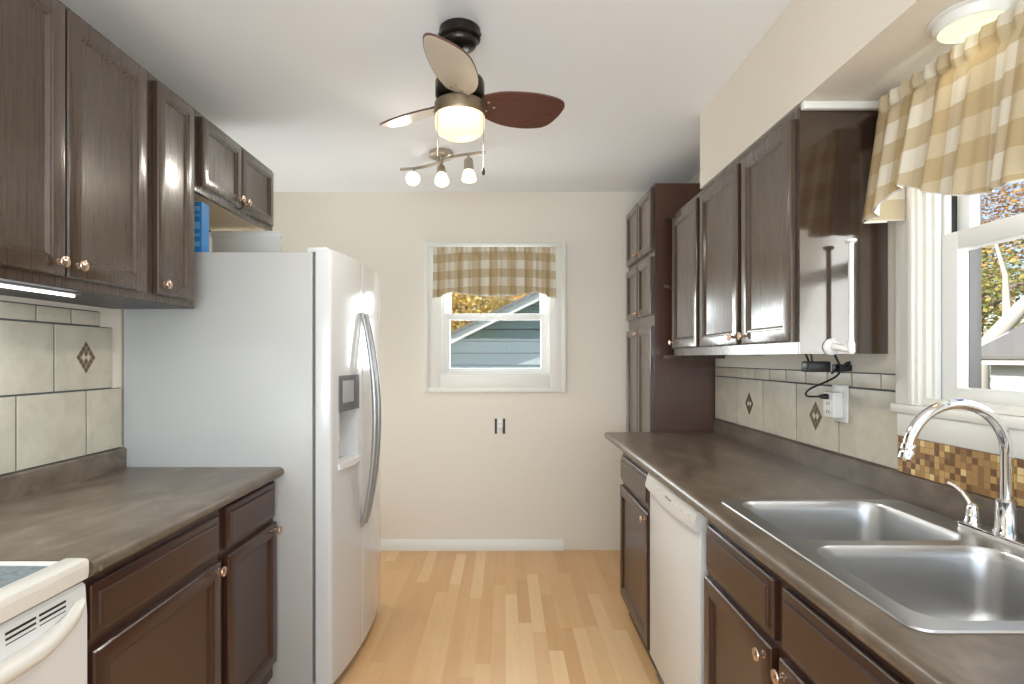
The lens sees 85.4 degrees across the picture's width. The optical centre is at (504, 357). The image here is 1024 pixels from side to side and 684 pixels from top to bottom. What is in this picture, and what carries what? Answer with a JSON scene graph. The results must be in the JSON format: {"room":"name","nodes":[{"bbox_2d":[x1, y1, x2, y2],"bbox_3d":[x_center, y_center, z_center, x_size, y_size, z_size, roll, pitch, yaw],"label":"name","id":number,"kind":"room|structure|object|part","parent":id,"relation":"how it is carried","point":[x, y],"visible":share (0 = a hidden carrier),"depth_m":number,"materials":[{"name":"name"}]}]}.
{"room":"kitchen","nodes":[
{"label":"kitchen","id":0,"kind":"room"},
{"bbox_2d":[0,232,211,475],"bbox_3d":[-1.917,0.090,1.946,0.845,2.486,4.093,0,0,0],"label":"wall","id":1,"kind":"structure","parent":0,"point":[110,318],"depth_m":2.12,"materials":[{"name":"beige paint"}]},
{"bbox_2d":[0,300,120,475],"bbox_3d":[-1.489,0.088,1.656,0.010,0.517,0.988,0,0,0],"label":"tile backsplash","id":2,"kind":"structure","parent":1,"relation":"attached to","point":[58,401],"depth_m":1.83,"materials":[{"name":"grey tile"}]},
{"bbox_2d":[0,0,147,301],"bbox_3d":[-1.314,-0.567,1.468,0.358,0.760,0.735,0,0,0],"label":"upper cabinet","id":3,"kind":"object","parent":1,"relation":"attached to","point":[74,105],"visible":1,"depth_m":1.49,"materials":[{"name":"brown wood"}]},
{"bbox_3d":[-1.169,-0.572,1.298,0.020,0.714,0.337,0,0,0],"label":"door","id":4,"kind":"part","parent":3,"relation":"part of","materials":[{"name":"brown wood"}]},
{"bbox_2d":[0,281,80,296],"bbox_3d":[-1.241,-0.180,1.363,0.030,0.012,0.485,0,0,0],"label":"strip light","id":5,"kind":"object","parent":3,"relation":"attached to","point":[2,284],"visible":1,"depth_m":1.46,"materials":[{"name":"grey plastic"}]},
{"bbox_3d":[-1.147,-0.250,1.440,0.024,0.031,0.031,0,0,0],"label":"knob","id":6,"kind":"part","parent":3,"relation":"part of","materials":[{"name":"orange metal"}]},
{"bbox_3d":[-1.336,-0.188,1.468,0.310,0.002,0.732,0,0,0],"label":"panel","id":7,"kind":"part","parent":3,"relation":"part of","materials":[{"name":"brown wood"}]},
{"bbox_3d":[-1.147,-0.250,1.505,0.024,0.031,0.031,0,0,0],"label":"knob","id":8,"kind":"part","parent":3,"relation":"part of","materials":[{"name":"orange metal"}]},
{"bbox_3d":[-1.169,-0.572,1.637,0.020,0.714,0.325,0,0,0],"label":"door","id":9,"kind":"part","parent":3,"relation":"part of","materials":[{"name":"brown wood"}]},
{"bbox_2d":[61,72,193,308],"bbox_3d":[-1.314,-0.567,1.971,0.358,0.760,0.270,0,0,0],"label":"upper cabinet","id":10,"kind":"object","parent":1,"relation":"attached to","point":[170,118],"visible":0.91,"depth_m":1.94,"materials":[{"name":"brown wood"}]},
{"bbox_3d":[-1.336,-0.188,1.971,0.310,0.002,0.269,0,0,0],"label":"panel","id":11,"kind":"part","parent":10,"relation":"part of","materials":[{"name":"brown wood"}]},
{"bbox_3d":[-1.147,-0.250,1.886,0.024,0.031,0.031,0,0,0],"label":"knob","id":12,"kind":"part","parent":10,"relation":"part of","materials":[{"name":"orange metal"}]},
{"bbox_3d":[-1.169,-0.572,1.966,0.020,0.714,0.217,0,0,0],"label":"door","id":13,"kind":"part","parent":10,"relation":"part of","materials":[{"name":"brown wood"}]},
{"bbox_2d":[194,109,273,231],"bbox_3d":[-1.314,-0.792,2.462,0.358,0.310,0.709,0,0,0],"label":"upper cabinet","id":14,"kind":"object","parent":1,"relation":"attached to","point":[237,188],"visible":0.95,"depth_m":2.40,"materials":[{"name":"brown wood"}]},
{"bbox_3d":[-1.169,-0.794,2.291,0.020,0.269,0.311,0,0,0],"label":"door","id":15,"kind":"part","parent":14,"relation":"part of","materials":[{"name":"brown wood"}]},
{"bbox_3d":[-1.338,-0.650,2.462,0.274,0.021,0.675,0,0,0],"label":"panel","id":16,"kind":"part","parent":14,"relation":"part of","materials":[{"name":"brown wood"}]},
{"bbox_3d":[-1.147,-0.695,2.424,0.024,0.031,0.031,0,0,0],"label":"knob","id":17,"kind":"part","parent":14,"relation":"part of","materials":[{"name":"orange metal"}]},
{"bbox_3d":[-1.147,-0.695,2.480,0.024,0.031,0.031,0,0,0],"label":"knob","id":18,"kind":"part","parent":14,"relation":"part of","materials":[{"name":"orange metal"}]},
{"bbox_3d":[-1.169,-0.794,2.620,0.020,0.269,0.329,0,0,0],"label":"door","id":19,"kind":"part","parent":14,"relation":"part of","materials":[{"name":"brown wood"}]},
{"bbox_2d":[60,0,791,191],"bbox_3d":[0.200,-1.212,0.947,8.800,0.120,6.093,0,0,0],"label":"ceiling","id":20,"kind":"structure","parent":0,"point":[306,88],"depth_m":2.26,"materials":[{"name":"white paint"}]},
{"bbox_2d":[400,148,485,186],"bbox_3d":[-0.362,-1.052,3.110,0.576,0.198,0.141,0,0,26],"label":"track light","id":21,"kind":"object","parent":20,"relation":"attached to","point":[412,178],"visible":0.99,"depth_m":3.06,"materials":[{"name":"white glass"}]},
{"bbox_3d":[-0.523,-1.026,3.164,0.049,0.053,0.055,0,0,0],"label":"bulb","id":22,"kind":"part","parent":21,"relation":"part of","materials":[{"name":"white glass"}]},
{"bbox_3d":[-0.350,-0.997,3.078,0.050,0.055,0.053,0,0,0],"label":"bulb","id":23,"kind":"part","parent":21,"relation":"part of","materials":[{"name":"white glass"}]},
{"bbox_2d":[380,18,564,174],"bbox_3d":[-0.129,-0.889,1.884,0.692,0.524,0.637,0,0,0],"label":"ceiling fan","id":24,"kind":"object","parent":20,"relation":"hanging from","point":[461,107],"visible":1,"depth_m":1.90,"materials":[{"name":"brown wood"}]},
{"bbox_3d":[-0.344,-0.899,2.070,0.315,0.064,0.159,0,0,37],"label":"blade","id":25,"kind":"part","parent":24,"relation":"part of","materials":[{"name":"brown wood"}]},
{"bbox_3d":[-0.230,-0.777,1.887,0.002,0.180,0.002,0,0,30],"label":"pull chain","id":26,"kind":"part","parent":24,"relation":"part of","materials":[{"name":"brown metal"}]},
{"bbox_3d":[-0.163,-0.899,1.722,0.161,0.064,0.313,0,0,0],"label":"blade","id":27,"kind":"part","parent":24,"relation":"part of","materials":[{"name":"brown wood"}]},
{"bbox_3d":[-0.158,-0.808,1.945,0.175,0.079,0.175,0,0,0],"label":"lamp shade","id":28,"kind":"part","parent":24,"relation":"part of","materials":[{"name":"beige glass"}]},
{"bbox_3d":[-0.074,-0.754,1.905,0.002,0.205,0.002,0,0,-30],"label":"pull chain","id":29,"kind":"part","parent":24,"relation":"part of","materials":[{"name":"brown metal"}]},
{"bbox_3d":[0.055,-0.899,2.014,0.314,0.064,0.159,0,0,-17],"label":"blade","id":30,"kind":"part","parent":24,"relation":"part of","materials":[{"name":"brown wood"}]},
{"bbox_2d":[273,192,645,549],"bbox_3d":[-0.427,0.090,3.923,3.545,2.486,0.140,0,0,0],"label":"wall","id":31,"kind":"structure","parent":0,"point":[553,473],"depth_m":3.85,"materials":[{"name":"beige paint"}]},
{"bbox_2d":[381,539,563,550],"bbox_3d":[-0.848,1.295,3.845,2.505,0.076,0.013,0,0,0],"label":"baseboard","id":32,"kind":"structure","parent":31,"relation":"attached to","point":[386,544],"depth_m":3.84,"materials":[{"name":"white paint"}]},
{"bbox_2d":[424,242,565,391],"bbox_3d":[-0.069,-0.281,3.910,0.986,1.034,0.166,0,0,0],"label":"window","id":33,"kind":"structure","parent":31,"relation":"in","point":[438,374],"depth_m":3.84,"materials":[{"name":"white paint"}]},
{"bbox_2d":[433,247,555,297],"bbox_3d":[-0.072,-0.584,3.797,0.847,0.351,0.052,0,0,0],"label":"valance","id":34,"kind":"object","parent":33,"relation":"hanging from","point":[481,271],"visible":1,"depth_m":3.79,"materials":[{"name":"beige fabric"}]},
{"bbox_3d":[-0.067,-0.489,3.943,0.712,0.435,0.030,0,0,0],"label":"sash","id":35,"kind":"part","parent":33,"relation":"part of","materials":[{"name":"white plastic"}]},
{"bbox_3d":[-0.067,-0.102,3.901,0.712,0.419,0.035,0,0,0],"label":"sash","id":36,"kind":"part","parent":33,"relation":"part of","materials":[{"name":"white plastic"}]},
{"bbox_2d":[495,418,504,433],"bbox_3d":[-0.035,0.473,3.846,0.072,0.112,0.012,0,0,0],"label":"wall outlet","id":37,"kind":"object","parent":31,"relation":"attached to","point":[498,425],"visible":1,"depth_m":3.85,"materials":[{"name":"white plastic"}]},
{"bbox_2d":[497,418,501,433],"bbox_3d":[-0.035,0.473,3.846,0.034,0.112,0.011,0,0,0],"label":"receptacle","id":38,"kind":"object","parent":37,"relation":"attached to","point":[499,424],"depth_m":3.84,"materials":[{"name":"white plastic"}]},
{"bbox_2d":[333,550,659,683],"bbox_3d":[0.200,1.393,0.947,8.800,0.120,6.093,0,0,0],"label":"floor","id":39,"kind":"structure","parent":0,"point":[442,617],"depth_m":2.80,"materials":[{"name":"brown wood"}]},
{"bbox_2d":[0,558,88,683],"bbox_3d":[-1.159,0.788,0.778,0.653,1.030,0.757,0,0,0],"label":"range","id":40,"kind":"object","parent":39,"relation":"on","point":[43,606],"visible":1,"depth_m":1.05,"materials":[{"name":"white metal"}]},
{"bbox_2d":[0,566,47,587],"bbox_3d":[-1.181,0.426,0.777,0.529,0.003,0.711,0,0,0],"label":"glass cooktop","id":41,"kind":"object","parent":40,"relation":"in","point":[9,575],"depth_m":1.09,"materials":[{"name":"grey glass"}]},
{"bbox_2d":[81,510,226,683],"bbox_3d":[-1.174,0.897,1.457,0.638,0.872,0.570,0,0,0],"label":"base cabinet","id":42,"kind":"object","parent":39,"relation":"on","point":[154,614],"visible":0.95,"depth_m":1.43,"materials":[{"name":"brown wood"}]},
{"bbox_2d":[0,448,283,576],"bbox_3d":[-1.174,0.404,1.659,0.634,0.112,0.994,0,0,0],"label":"countertop","id":43,"kind":"structure","parent":42,"relation":"on","point":[101,510],"depth_m":1.63,"materials":[{"name":"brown laminate"}]},
{"bbox_3d":[-0.889,0.546,1.456,0.020,0.117,0.532,0,0,0],"label":"drawer","id":44,"kind":"part","parent":42,"relation":"part of","materials":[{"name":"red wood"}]},
{"bbox_3d":[-0.889,0.899,1.456,0.020,0.537,0.532,0,0,0],"label":"door","id":45,"kind":"part","parent":42,"relation":"part of","materials":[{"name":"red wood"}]},
{"bbox_3d":[-0.867,0.653,1.698,0.024,0.031,0.031,0,0,0],"label":"knob","id":46,"kind":"part","parent":42,"relation":"part of","materials":[{"name":"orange metal"}]},
{"bbox_2d":[218,481,281,683],"bbox_3d":[-1.174,0.897,1.947,0.638,0.872,0.406,0,0,0],"label":"base cabinet","id":47,"kind":"object","parent":39,"relation":"on","point":[248,531],"visible":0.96,"depth_m":1.93,"materials":[{"name":"brown wood"}]},
{"bbox_3d":[-0.889,0.543,1.955,0.020,0.135,0.374,0,0,0],"label":"drawer","id":48,"kind":"part","parent":47,"relation":"part of","materials":[{"name":"red wood"}]},
{"bbox_3d":[-0.889,0.899,1.955,0.020,0.537,0.374,0,0,0],"label":"door","id":49,"kind":"part","parent":47,"relation":"part of","materials":[{"name":"red wood"}]},
{"bbox_3d":[-0.867,0.658,2.122,0.024,0.031,0.031,0,0,0],"label":"knob","id":50,"kind":"part","parent":47,"relation":"part of","materials":[{"name":"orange metal"}]},
{"bbox_2d":[124,247,380,683],"bbox_3d":[-1.024,0.449,2.595,0.923,1.768,0.870,0,0,0],"label":"refrigerator","id":51,"kind":"object","parent":39,"relation":"on","point":[276,359],"visible":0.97,"depth_m":2.16,"materials":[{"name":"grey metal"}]},
{"bbox_2d":[194,202,208,251],"bbox_3d":[-1.252,-0.518,2.233,0.095,0.208,0.058,0,0,0],"label":"cardboard box","id":52,"kind":"object","parent":51,"relation":"on","point":[201,210],"visible":0.33,"depth_m":2.21,"materials":[{"name":"blue cardboard"}]},
{"bbox_2d":[211,231,282,251],"bbox_3d":[-1.272,-0.519,2.737,0.345,0.210,0.033,0,0,0],"label":"carton","id":53,"kind":"object","parent":51,"relation":"on","point":[222,241],"visible":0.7,"depth_m":2.73,"materials":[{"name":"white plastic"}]},
{"bbox_3d":[-1.272,-0.608,2.737,0.345,0.032,0.033,0,0,0],"label":"lid","id":54,"kind":"part","parent":53,"relation":"part of","materials":[{"name":"white cardboard"}]},
{"bbox_3d":[-0.689,0.427,2.325,0.096,1.702,0.329,0,0,0],"label":"freezer door","id":55,"kind":"part","parent":51,"relation":"part of","materials":[{"name":"grey metal"}]},
{"bbox_3d":[-0.673,0.144,2.329,0.051,0.147,0.215,0,0,6],"label":"dispenser panel","id":56,"kind":"part","parent":51,"relation":"part of","materials":[{"name":"grey"}]},
{"bbox_3d":[-0.604,0.273,2.462,0.079,0.955,0.023,0,0,0],"label":"handle","id":57,"kind":"part","parent":51,"relation":"part of","materials":[{"name":"silver metal"}]},
{"bbox_3d":[-0.688,0.427,2.763,0.099,1.702,0.535,0,0,0],"label":"fresh food door","id":58,"kind":"part","parent":51,"relation":"part of","materials":[{"name":"grey metal"}]},
{"bbox_3d":[-0.602,0.273,2.523,0.079,0.955,0.023,0,0,0],"label":"handle","id":59,"kind":"part","parent":51,"relation":"part of","materials":[{"name":"silver metal"}]},
{"bbox_2d":[620,452,656,671],"bbox_3d":[0.886,0.897,2.592,0.634,0.872,0.585,0,0,0],"label":"base cabinet","id":60,"kind":"object","parent":39,"relation":"on","point":[634,495],"visible":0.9,"depth_m":2.55,"materials":[{"name":"red wood"}]},
{"bbox_3d":[0.603,0.935,2.593,0.020,0.565,0.550,0,0,0],"label":"door","id":61,"kind":"part","parent":60,"relation":"part of","materials":[{"name":"red wood"}]},
{"bbox_3d":[0.603,0.566,2.593,0.020,0.130,0.550,0,0,0],"label":"drawer","id":62,"kind":"part","parent":60,"relation":"part of","materials":[{"name":"red wood"}]},
{"bbox_3d":[0.581,0.681,2.345,0.024,0.031,0.031,0,0,0],"label":"knob","id":63,"kind":"part","parent":60,"relation":"part of","materials":[{"name":"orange metal"}]},
{"bbox_2d":[626,183,714,431],"bbox_3d":[1.008,0.166,3.510,0.390,2.334,0.672,0,0,0],"label":"pantry cabinet","id":64,"kind":"object","parent":39,"relation":"on","point":[663,395],"visible":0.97,"depth_m":3.17,"materials":[{"name":"brown wood"}]},
{"bbox_3d":[0.847,0.514,3.672,0.020,1.397,0.316,0,0,0],"label":"door","id":65,"kind":"part","parent":64,"relation":"part of","materials":[{"name":"brown wood"}]},
{"bbox_3d":[0.847,-0.419,3.672,0.020,0.332,0.316,0,0,0],"label":"door","id":66,"kind":"part","parent":64,"relation":"part of","materials":[{"name":"brown wood"}]},
{"bbox_3d":[0.847,-0.805,3.672,0.020,0.360,0.316,0,0,0],"label":"door","id":67,"kind":"part","parent":64,"relation":"part of","materials":[{"name":"brown wood"}]},
{"bbox_3d":[0.847,0.514,3.349,0.020,1.397,0.314,0,0,0],"label":"door","id":68,"kind":"part","parent":64,"relation":"part of","materials":[{"name":"brown wood"}]},
{"bbox_3d":[0.847,-0.419,3.349,0.020,0.332,0.314,0,0,0],"label":"door","id":69,"kind":"part","parent":64,"relation":"part of","materials":[{"name":"brown wood"}]},
{"bbox_3d":[0.847,-0.805,3.349,0.020,0.360,0.314,0,0,0],"label":"door","id":70,"kind":"part","parent":64,"relation":"part of","materials":[{"name":"brown wood"}]},
{"bbox_3d":[1.030,0.167,3.176,0.343,2.333,0.004,0,0,0],"label":"panel","id":71,"kind":"part","parent":64,"relation":"part of","materials":[{"name":"brown wood"}]},
{"bbox_2d":[645,472,707,683],"bbox_3d":[0.881,0.899,1.996,0.607,0.868,0.590,0,0,0],"label":"dishwasher","id":72,"kind":"object","parent":39,"relation":"on","point":[678,531],"visible":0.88,"depth_m":1.92,"materials":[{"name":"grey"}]},
{"bbox_2d":[704,520,914,683],"bbox_3d":[0.886,0.897,1.147,0.634,0.872,1.065,0,0,0],"label":"base cabinet","id":73,"kind":"object","parent":39,"relation":"on","point":[759,628],"visible":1,"depth_m":1.27,"materials":[{"name":"red wood"}]},
{"bbox_3d":[0.603,0.934,1.450,0.020,0.568,0.415,0,0,0],"label":"door","id":74,"kind":"part","parent":73,"relation":"part of","materials":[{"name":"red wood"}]},
{"bbox_3d":[0.603,0.566,1.450,0.020,0.135,0.415,0,0,0],"label":"drawer","id":75,"kind":"part","parent":73,"relation":"part of","materials":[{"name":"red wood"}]},
{"bbox_3d":[0.581,0.678,1.270,0.024,0.031,0.031,0,0,0],"label":"knob","id":76,"kind":"part","parent":73,"relation":"part of","materials":[{"name":"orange metal"}]},
{"bbox_3d":[0.581,0.678,1.180,0.024,0.031,0.031,0,0,0],"label":"knob","id":77,"kind":"part","parent":73,"relation":"part of","materials":[{"name":"orange metal"}]},
{"bbox_3d":[0.603,0.934,0.953,0.020,0.568,0.506,0,0,0],"label":"door","id":78,"kind":"part","parent":73,"relation":"part of","materials":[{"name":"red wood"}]},
{"bbox_2d":[604,418,1023,683],"bbox_3d":[0.885,0.403,1.885,0.636,0.115,2.570,0,0,0],"label":"countertop","id":79,"kind":"structure","parent":73,"relation":"on","point":[731,461],"depth_m":1.61,"materials":[{"name":"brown laminate"}]},
{"bbox_2d":[721,499,1023,632],"bbox_3d":[0.900,0.511,1.250,0.536,0.185,0.795,0,0,0],"label":"sink","id":80,"kind":"object","parent":79,"relation":"in","point":[929,573],"visible":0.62,"depth_m":1.23,"materials":[{"name":"silver metal"}]},
{"bbox_3d":[0.877,0.511,1.448,0.410,0.185,0.348,0,0,0],"label":"bowl","id":81,"kind":"part","parent":80,"relation":"part of","materials":[{"name":"silver metal"}]},
{"bbox_3d":[0.877,0.511,1.062,0.410,0.185,0.355,0,0,0],"label":"bowl","id":82,"kind":"part","parent":80,"relation":"part of","materials":[{"name":"silver metal"}]},
{"bbox_2d":[898,399,1023,550],"bbox_3d":[1.040,0.256,1.266,0.272,0.325,0.302,0,0,0],"label":"faucet","id":83,"kind":"object","parent":79,"relation":"on","point":[1006,529],"visible":1,"depth_m":1.26,"materials":[{"name":"silver metal"}]},
{"bbox_3d":[1.038,0.211,1.272,0.249,0.235,0.024,0,0,0],"label":"spout","id":84,"kind":"part","parent":83,"relation":"part of","materials":[{"name":"silver metal"}]},
{"bbox_3d":[1.139,0.360,1.376,0.041,0.094,0.076,0,0,-39],"label":"lever handle","id":85,"kind":"part","parent":83,"relation":"part of","materials":[{"name":"silver metal"}]},
{"bbox_3d":[1.150,0.412,1.260,0.052,0.013,0.270,0,0,0],"label":"plate","id":86,"kind":"part","parent":83,"relation":"part of","materials":[{"name":"silver metal"}]},
{"bbox_3d":[1.150,0.364,1.272,0.051,0.084,0.051,0,0,0],"label":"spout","id":87,"kind":"part","parent":83,"relation":"part of","materials":[{"name":"silver metal"}]},
{"bbox_3d":[0.603,0.566,0.953,0.020,0.135,0.506,0,0,0],"label":"drawer","id":88,"kind":"part","parent":73,"relation":"part of","materials":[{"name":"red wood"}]},
{"bbox_2d":[688,172,1023,470],"bbox_3d":[1.275,0.090,2.002,0.140,2.486,3.703,0,0,0],"label":"wall","id":89,"kind":"structure","parent":0,"point":[863,363],"depth_m":1.88,"materials":[{"name":"beige paint"}]},
{"bbox_2d":[664,215,724,358],"bbox_3d":[1.036,-0.388,3.099,0.332,0.782,0.132,0,0,0],"label":"corner shelf","id":90,"kind":"object","parent":89,"relation":"attached to","point":[667,218],"visible":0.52,"depth_m":3.03,"materials":[{"name":"brown wood"}]},
{"bbox_2d":[668,191,726,355],"bbox_3d":[1.041,-0.400,2.818,0.324,0.774,0.423,0,0,0],"label":"upper cabinet","id":91,"kind":"object","parent":89,"relation":"attached to","point":[686,221],"visible":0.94,"depth_m":2.80,"materials":[{"name":"brown wood"}]},
{"bbox_3d":[0.914,-0.405,2.818,0.020,0.708,0.387,0,0,0],"label":"door","id":92,"kind":"part","parent":91,"relation":"part of","materials":[{"name":"brown wood"}]},
{"bbox_2d":[700,108,887,354],"bbox_3d":[1.041,-0.400,2.175,0.324,0.774,0.861,0,0,0],"label":"upper cabinet","id":93,"kind":"object","parent":89,"relation":"attached to","point":[775,225],"visible":0.98,"depth_m":1.76,"materials":[{"name":"brown wood"}]},
{"bbox_3d":[0.914,-0.405,2.375,0.020,0.708,0.420,0,0,0],"label":"door","id":94,"kind":"part","parent":93,"relation":"part of","materials":[{"name":"brown wood"}]},
{"bbox_3d":[0.892,-0.083,2.195,0.024,0.031,0.031,0,0,0],"label":"knob","id":95,"kind":"part","parent":93,"relation":"part of","materials":[{"name":"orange metal"}]},
{"bbox_3d":[0.892,-0.083,2.098,0.024,0.031,0.031,0,0,0],"label":"knob","id":96,"kind":"part","parent":93,"relation":"part of","materials":[{"name":"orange metal"}]},
{"bbox_3d":[0.914,-0.405,1.946,0.020,0.708,0.364,0,0,0],"label":"door","id":97,"kind":"part","parent":93,"relation":"part of","materials":[{"name":"brown wood"}]},
{"bbox_2d":[801,354,830,371],"bbox_3d":[1.038,0.005,1.870,0.093,0.083,0.050,0,0,0],"label":"power adapter","id":98,"kind":"object","parent":93,"relation":"hanging from","point":[806,366],"visible":0.8,"depth_m":1.85,"materials":[{"name":"black plastic"}]},
{"bbox_2d":[805,354,851,398],"bbox_3d":[1.100,0.055,1.893,0.101,0.184,0.184,0,0,0],"label":"power cord","id":99,"kind":"object","parent":93,"relation":"hanging from","point":[846,367],"visible":0.98,"depth_m":1.85,"materials":[{"name":"black plastic"}]},
{"bbox_2d":[823,238,856,354],"bbox_3d":[1.041,-0.186,1.715,0.046,0.355,0.093,0,0,-32],"label":"paper towel holder","id":100,"kind":"object","parent":93,"relation":"attached to","point":[830,346],"visible":1,"depth_m":1.68,"materials":[{"name":"white plastic"}]},
{"bbox_3d":[1.051,-0.188,1.686,0.033,0.352,0.032,0,0,0],"label":"rod","id":101,"kind":"part","parent":100,"relation":"part of","materials":[{"name":"white plastic"}]},
{"bbox_3d":[1.065,-0.399,1.746,0.277,0.772,0.004,0,0,0],"label":"panel","id":102,"kind":"part","parent":93,"relation":"part of","materials":[{"name":"brown wood"}]},
{"bbox_2d":[715,367,897,469],"bbox_3d":[1.199,0.196,2.426,0.010,0.294,1.469,0,0,0],"label":"tile backsplash","id":103,"kind":"structure","parent":89,"relation":"attached to","point":[771,401],"depth_m":2.15,"materials":[{"name":"grey tile"}]},
{"bbox_2d":[823,384,848,422],"bbox_3d":[1.172,0.161,1.972,0.046,0.132,0.090,0,0,0],"label":"wall outlet","id":104,"kind":"object","parent":103,"relation":"attached to","point":[836,407],"visible":1,"depth_m":1.95,"materials":[{"name":"white plastic"}]},
{"bbox_3d":[1.191,0.161,1.972,0.007,0.132,0.090,0,0,0],"label":"plate","id":105,"kind":"part","parent":104,"relation":"part of","materials":[{"name":"white plastic"}]},
{"bbox_2d":[700,0,964,188],"bbox_3d":[1.065,-0.977,1.397,0.279,0.350,2.473,0,0,0],"label":"soffit","id":106,"kind":"object","parent":89,"relation":"attached to","point":[815,50],"depth_m":1.68,"materials":[{"name":"beige paint"}]},
{"bbox_2d":[801,101,878,110],"bbox_3d":[1.065,-0.788,1.022,0.275,0.026,1.444,0,0,0],"label":"trim","id":107,"kind":"structure","parent":89,"relation":"attached to","point":[805,105],"depth_m":1.72,"materials":[{"name":"white paint"}]},
{"bbox_2d":[890,187,1023,459],"bbox_3d":[1.262,-0.276,1.191,0.167,1.019,1.022,0,0,0],"label":"window","id":108,"kind":"structure","parent":89,"relation":"in","point":[940,240],"depth_m":1.56,"materials":[{"name":"white paint"}]},
{"bbox_2d":[862,0,1023,223],"bbox_3d":[1.111,-0.564,1.190,0.141,0.402,0.949,0,0,0],"label":"valance","id":109,"kind":"object","parent":108,"relation":"hanging from","point":[955,127],"visible":1,"depth_m":1.34,"materials":[{"name":"beige fabric"}]},
{"bbox_3d":[1.222,0.151,1.191,0.086,0.028,1.022,0,0,0],"label":"sill","id":110,"kind":"part","parent":108,"relation":"part of","materials":[{"name":"white paint"}]},
{"bbox_3d":[1.306,-0.277,1.190,0.074,0.781,0.783,0,0,0],"label":"storm frame","id":111,"kind":"part","parent":108,"relation":"part of","materials":[{"name":"grey"}]},
{"bbox_3d":[1.251,-0.116,1.190,0.032,0.463,0.760,0,0,0],"label":"sash","id":112,"kind":"part","parent":108,"relation":"part of","materials":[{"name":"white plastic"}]},
{"bbox_3d":[1.292,-0.484,1.190,0.030,0.365,0.760,0,0,0],"label":"sash","id":113,"kind":"part","parent":108,"relation":"part of","materials":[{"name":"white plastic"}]},
{"bbox_2d":[898,435,1023,506],"bbox_3d":[1.199,0.289,1.153,0.010,0.108,1.065,0,0,0],"label":"backsplash","id":114,"kind":"structure","parent":89,"relation":"attached to","point":[974,471],"depth_m":1.46,"materials":[{"name":"tile"}]},
{"bbox_2d":[926,0,1018,43],"bbox_3d":[1.095,-0.787,1.300,0.172,0.028,0.172,0,0,0],"label":"light","id":115,"kind":"object","parent":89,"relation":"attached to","point":[963,19],"visible":0.69,"depth_m":1.28,"materials":[{"name":"white glass"}]},
{"bbox_2d":[937,10,1004,42],"bbox_3d":[1.095,-0.777,1.300,0.134,0.007,0.134,0,0,0],"label":"diffuser","id":116,"kind":"object","parent":115,"relation":"attached to","point":[954,26],"depth_m":1.29,"materials":[{"name":"beige glass"}]},
{"label":"outside","id":117,"kind":"structure","parent":0,"visible":0},
{"bbox_3d":[10.000,2.083,32.150,100.000,0.100,55.700,0,0,0],"label":"ground","id":118,"kind":"structure","parent":117,"visible":0},
{"bbox_2d":[450,292,522,331],"bbox_3d":[-1.517,-1.165,13.982,4.517,6.443,3.080,0,0,0],"label":"tree","id":119,"kind":"object","parent":118,"relation":"on","point":[460,303],"visible":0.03,"depth_m":13.46,"materials":[{"name":"yellow plant"}]},
{"bbox_2d":[450,292,540,367],"bbox_3d":[1.500,0.331,9.455,6.100,3.404,5.490,0,0,0],"label":"neighbor house","id":120,"kind":"structure","parent":118,"relation":"on","point":[478,343],"depth_m":6.98,"materials":[{"name":"grey"}]},
{"bbox_2d":[481,294,526,309],"bbox_3d":[1.762,-1.809,19.042,5.702,7.731,3.857,0,0,0],"label":"tree","id":121,"kind":"object","parent":118,"relation":"on","point":[514,297],"visible":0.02,"depth_m":18.13,"materials":[{"name":"plant"}]},
{"bbox_2d":[982,324,1023,390],"bbox_3d":[8.850,0.493,5.865,4.100,3.080,4.930,0,0,0],"label":"house","id":122,"kind":"structure","parent":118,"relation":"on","point":[1004,353],"depth_m":7.80,"materials":[{"name":"white"}]},
{"bbox_2d":[982,239,1023,388],"bbox_3d":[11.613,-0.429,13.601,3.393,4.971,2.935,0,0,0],"label":"tree","id":123,"kind":"object","parent":118,"relation":"on","point":[992,305],"visible":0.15,"depth_m":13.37,"materials":[{"name":"yellow plant"}]},
{"bbox_2d":[982,181,1023,334],"bbox_3d":[20.610,-4.107,23.873,7.144,12.286,7.282,0,0,-41],"label":"tree","id":124,"kind":"object","parent":118,"relation":"on","point":[1012,199],"visible":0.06,"depth_m":22.93,"materials":[{"name":"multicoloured plant"}]}
]}

